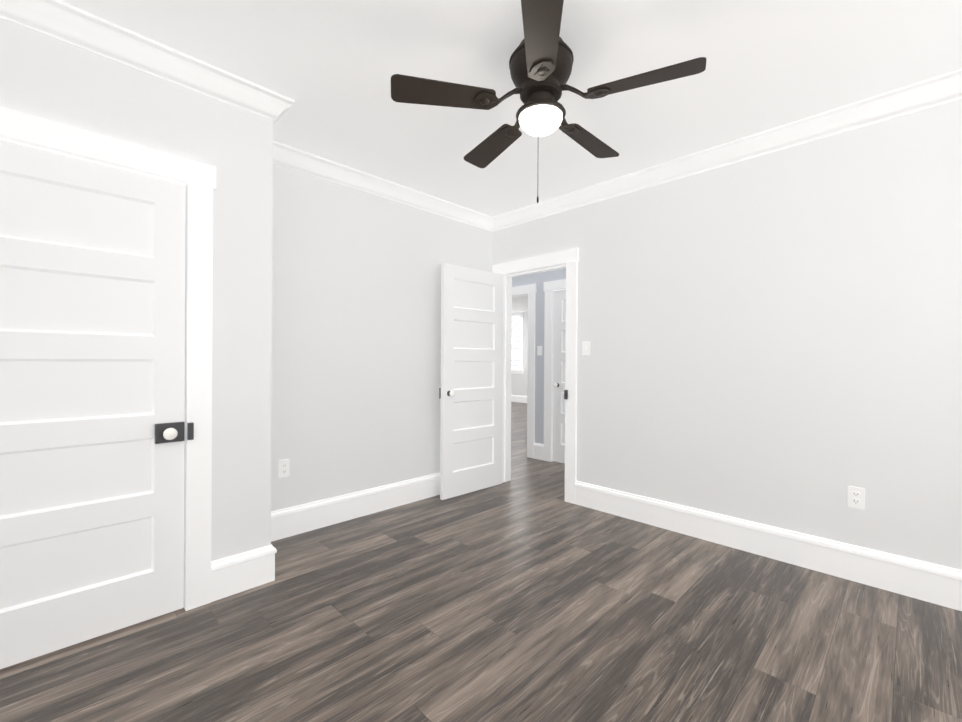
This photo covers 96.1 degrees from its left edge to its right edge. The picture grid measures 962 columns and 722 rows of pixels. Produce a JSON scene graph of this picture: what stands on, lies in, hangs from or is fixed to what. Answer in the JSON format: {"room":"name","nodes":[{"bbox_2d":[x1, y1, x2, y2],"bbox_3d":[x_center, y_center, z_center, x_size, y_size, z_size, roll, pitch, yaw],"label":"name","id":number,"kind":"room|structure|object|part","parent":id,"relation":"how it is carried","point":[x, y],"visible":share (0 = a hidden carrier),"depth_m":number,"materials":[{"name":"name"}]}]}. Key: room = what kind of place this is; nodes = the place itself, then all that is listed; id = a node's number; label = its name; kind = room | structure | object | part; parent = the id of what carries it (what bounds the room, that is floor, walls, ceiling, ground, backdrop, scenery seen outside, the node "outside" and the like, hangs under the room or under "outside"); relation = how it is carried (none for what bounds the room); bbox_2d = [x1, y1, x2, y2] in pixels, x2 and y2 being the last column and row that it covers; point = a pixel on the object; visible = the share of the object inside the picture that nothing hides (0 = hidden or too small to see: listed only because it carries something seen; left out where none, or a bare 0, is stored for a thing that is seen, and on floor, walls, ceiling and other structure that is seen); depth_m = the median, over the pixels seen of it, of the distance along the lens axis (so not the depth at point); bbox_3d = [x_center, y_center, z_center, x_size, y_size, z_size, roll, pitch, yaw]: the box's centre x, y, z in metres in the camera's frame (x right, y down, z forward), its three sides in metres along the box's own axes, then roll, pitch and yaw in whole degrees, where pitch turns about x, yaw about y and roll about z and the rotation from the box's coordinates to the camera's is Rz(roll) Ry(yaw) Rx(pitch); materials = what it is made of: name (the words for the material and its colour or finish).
{"room":"empty bedroom","nodes":[
{"label":"empty bedroom","id":0,"kind":"room"},
{"bbox_2d":[0,18,272,560],"bbox_3d":[-1.801,-0.115,1.783,0.120,2.619,1.747,0,0,45],"label":"wall","id":1,"kind":"structure","parent":0,"point":[49,77],"depth_m":2.19,"materials":[{"name":"paint"}]},
{"bbox_2d":[0,140,185,668],"bbox_3d":[-1.735,0.170,1.782,0.177,2.035,0.860,0,0,45],"label":"closet door","id":2,"kind":"structure","parent":1,"relation":"in","point":[92,346],"depth_m":1.84,"materials":[{"name":"painted wood"},{"name":"metal"}]},
{"bbox_3d":[-1.475,0.335,2.044,0.177,0.090,0.112,0,0,45],"label":"knob","id":3,"kind":"part","parent":2,"relation":"part of","materials":[{"name":"grey metal"}]},
{"bbox_2d":[0,106,215,610],"bbox_3d":[-1.760,0.115,1.807,0.146,2.160,1.104,0,0,45],"label":"door frame","id":4,"kind":"structure","parent":1,"relation":"attached to","point":[197,179],"depth_m":2.09,"materials":[{"name":"white wood"}]},
{"bbox_2d":[187,422,193,439],"bbox_3d":[-1.391,0.336,2.070,0.020,0.080,0.022,0,0,45],"label":"strike plate","id":5,"kind":"object","parent":4,"relation":"attached to","point":[190,431],"depth_m":2.06,"materials":[{"name":"grey metal"}]},
{"bbox_2d":[0,0,294,123],"bbox_3d":[-1.660,-1.367,1.770,0.084,0.112,1.741,0,0,45],"label":"crown molding","id":6,"kind":"structure","parent":1,"relation":"attached to","point":[68,23],"depth_m":1.92,"materials":[{"name":"white wood"}]},
{"bbox_2d":[211,544,274,601],"bbox_3d":[-1.244,1.100,2.249,0.024,0.195,0.280,0,0,45],"label":"baseboard","id":7,"kind":"structure","parent":1,"relation":"attached to","point":[231,575],"depth_m":2.25,"materials":[{"name":"white wood"}]},
{"bbox_2d":[271,535,278,552],"bbox_3d":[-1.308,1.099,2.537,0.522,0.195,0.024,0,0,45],"label":"baseboard","id":8,"kind":"structure","parent":1,"relation":"attached to","point":[272,536],"depth_m":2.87,"materials":[{"name":"white wood"}]},
{"bbox_2d":[271,164,491,510],"bbox_3d":[-0.752,-0.111,3.597,0.120,2.619,2.543,0,0,45],"label":"wall","id":9,"kind":"structure","parent":0,"point":[356,340],"depth_m":3.29,"materials":[{"name":"paint"}]},
{"bbox_2d":[278,459,289,477],"bbox_3d":[-1.334,0.728,2.929,0.008,0.117,0.072,0,0,45],"label":"outlet","id":10,"kind":"object","parent":9,"relation":"attached to","point":[283,468],"visible":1,"depth_m":2.93,"materials":[{"name":"white plastic"}]},
{"bbox_2d":[271,473,439,538],"bbox_3d":[-0.709,1.101,3.548,0.024,0.195,2.303,0,0,45],"label":"baseboard","id":11,"kind":"structure","parent":9,"relation":"attached to","point":[290,521],"depth_m":3.26,"materials":[{"name":"white wood"}]},
{"bbox_2d":[273,143,495,231],"bbox_3d":[-0.704,-1.364,3.491,0.084,0.112,2.213,0,0,45],"label":"crown molding","id":12,"kind":"structure","parent":9,"relation":"attached to","point":[286,156],"depth_m":3.35,"materials":[{"name":"white wood"}]},
{"bbox_2d":[0,402,961,721],"bbox_3d":[0.223,1.251,5.974,11.520,0.100,10.790,0,0,45],"label":"floor","id":13,"kind":"structure","parent":0,"point":[526,592],"depth_m":1.88,"materials":[{"name":"brown wood"}]},
{"bbox_2d":[60,0,961,312],"bbox_3d":[0.240,-1.468,5.970,11.520,0.100,10.790,0,0,45],"label":"ceiling","id":14,"kind":"structure","parent":0,"point":[330,66],"depth_m":2.07,"materials":[{"name":"paint"}]},
{"bbox_2d":[391,0,706,202],"bbox_3d":[0.296,-1.052,1.985,1.286,0.720,1.238,0,0,45],"label":"ceiling fan","id":15,"kind":"object","parent":14,"relation":"hanging from","point":[541,60],"visible":1,"depth_m":1.86,"materials":[{"name":"brown metal"}]},
{"bbox_2d":[511,311,527,395],"bbox_3d":[2.681,-0.101,11.063,7.800,2.619,0.120,0,0,45],"label":"wall","id":16,"kind":"structure","parent":0,"point":[519,384],"depth_m":12.43,"materials":[{"name":"paint"}]},
{"bbox_2d":[511,314,523,373],"bbox_3d":[0.888,-0.485,12.768,0.970,1.720,0.100,0,0,45],"label":"window","id":17,"kind":"structure","parent":16,"relation":"in","point":[516,333],"depth_m":12.63,"materials":[{"name":"white glass"}]},
{"bbox_2d":[511,395,526,402],"bbox_3d":[2.693,1.112,10.944,7.600,0.195,0.024,0,0,45],"label":"baseboard","id":18,"kind":"structure","parent":16,"relation":"attached to","point":[514,398],"depth_m":12.53,"materials":[{"name":"white wood"}]},
{"bbox_2d":[512,268,565,443],"bbox_3d":[0.143,-0.109,5.968,11.400,2.619,0.120,0,0,45],"label":"wall","id":19,"kind":"structure","parent":0,"point":[539,279],"depth_m":5.31,"materials":[{"name":"paint"}]},
{"bbox_2d":[512,279,565,461],"bbox_3d":[0.750,0.125,5.344,2.177,2.160,0.146,0,0,45],"label":"door frame","id":20,"kind":"structure","parent":19,"relation":"attached to","point":[550,288],"depth_m":5.23,"materials":[{"name":"white wood"}]},
{"bbox_2d":[537,346,541,354],"bbox_3d":[0.717,-0.127,5.300,0.072,0.117,0.018,0,0,45],"label":"light switch","id":21,"kind":"object","parent":19,"relation":"attached to","point":[539,350],"visible":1,"depth_m":5.30,"materials":[{"name":"white plastic"}]},
{"bbox_2d":[552,290,565,462],"bbox_3d":[1.155,0.183,4.927,0.770,2.035,0.177,0,0,45],"label":"hall door","id":22,"kind":"structure","parent":19,"relation":"in","point":[559,324],"depth_m":5.12,"materials":[{"name":"white wood"}]},
{"bbox_2d":[492,99,961,569],"bbox_3d":[1.775,-0.094,2.789,4.600,2.619,0.120,0,0,45],"label":"wall","id":23,"kind":"structure","parent":0,"point":[774,339],"depth_m":2.61,"materials":[{"name":"paint"}]},
{"bbox_2d":[439,263,502,499],"bbox_3d":[-0.074,0.177,3.982,0.740,2.035,0.177,0,0,-44],"label":"bedroom door","id":24,"kind":"structure","parent":23,"relation":"in","point":[471,398],"depth_m":3.94,"materials":[{"name":"painted wood"},{"name":"metal"}]},
{"label":"knob","id":25,"kind":"part","parent":24,"relation":"part of","materials":[{"name":"black metal"}]},
{"bbox_2d":[492,248,578,503],"bbox_3d":[0.516,0.126,4.042,0.984,2.160,0.172,0,0,45],"label":"door frame","id":26,"kind":"structure","parent":23,"relation":"attached to","point":[568,260],"depth_m":3.72,"materials":[{"name":"white wood"}]},
{"bbox_2d":[564,390,567,398],"bbox_3d":[0.728,0.288,3.704,0.022,0.080,0.020,0,0,45],"label":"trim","id":27,"kind":"structure","parent":26,"relation":"attached to","point":[565,394],"depth_m":3.70,"materials":[{"name":"grey metal"}]},
{"bbox_2d":[582,341,589,354],"bbox_3d":[0.871,-0.106,3.593,0.072,0.117,0.018,0,0,45],"label":"light switch","id":28,"kind":"object","parent":23,"relation":"attached to","point":[585,347],"visible":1,"depth_m":3.59,"materials":[{"name":"white plastic"}]},
{"bbox_2d":[492,69,961,230],"bbox_3d":[1.710,-1.348,2.715,4.600,0.112,0.084,0,0,45],"label":"crown molding","id":29,"kind":"structure","parent":23,"relation":"attached to","point":[945,88],"depth_m":2.66,"materials":[{"name":"white wood"}]},
{"bbox_2d":[575,481,961,610],"bbox_3d":[2.061,1.120,2.396,3.565,0.195,0.024,0,0,45],"label":"baseboard","id":30,"kind":"structure","parent":23,"relation":"attached to","point":[941,585],"depth_m":2.58,"materials":[{"name":"white wood"}]},
{"bbox_2d":[848,486,864,509],"bbox_3d":[2.076,0.757,2.394,0.072,0.117,0.008,0,0,45],"label":"outlet","id":31,"kind":"object","parent":23,"relation":"attached to","point":[856,497],"visible":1,"depth_m":2.39,"materials":[{"name":"white plastic"}]}
]}

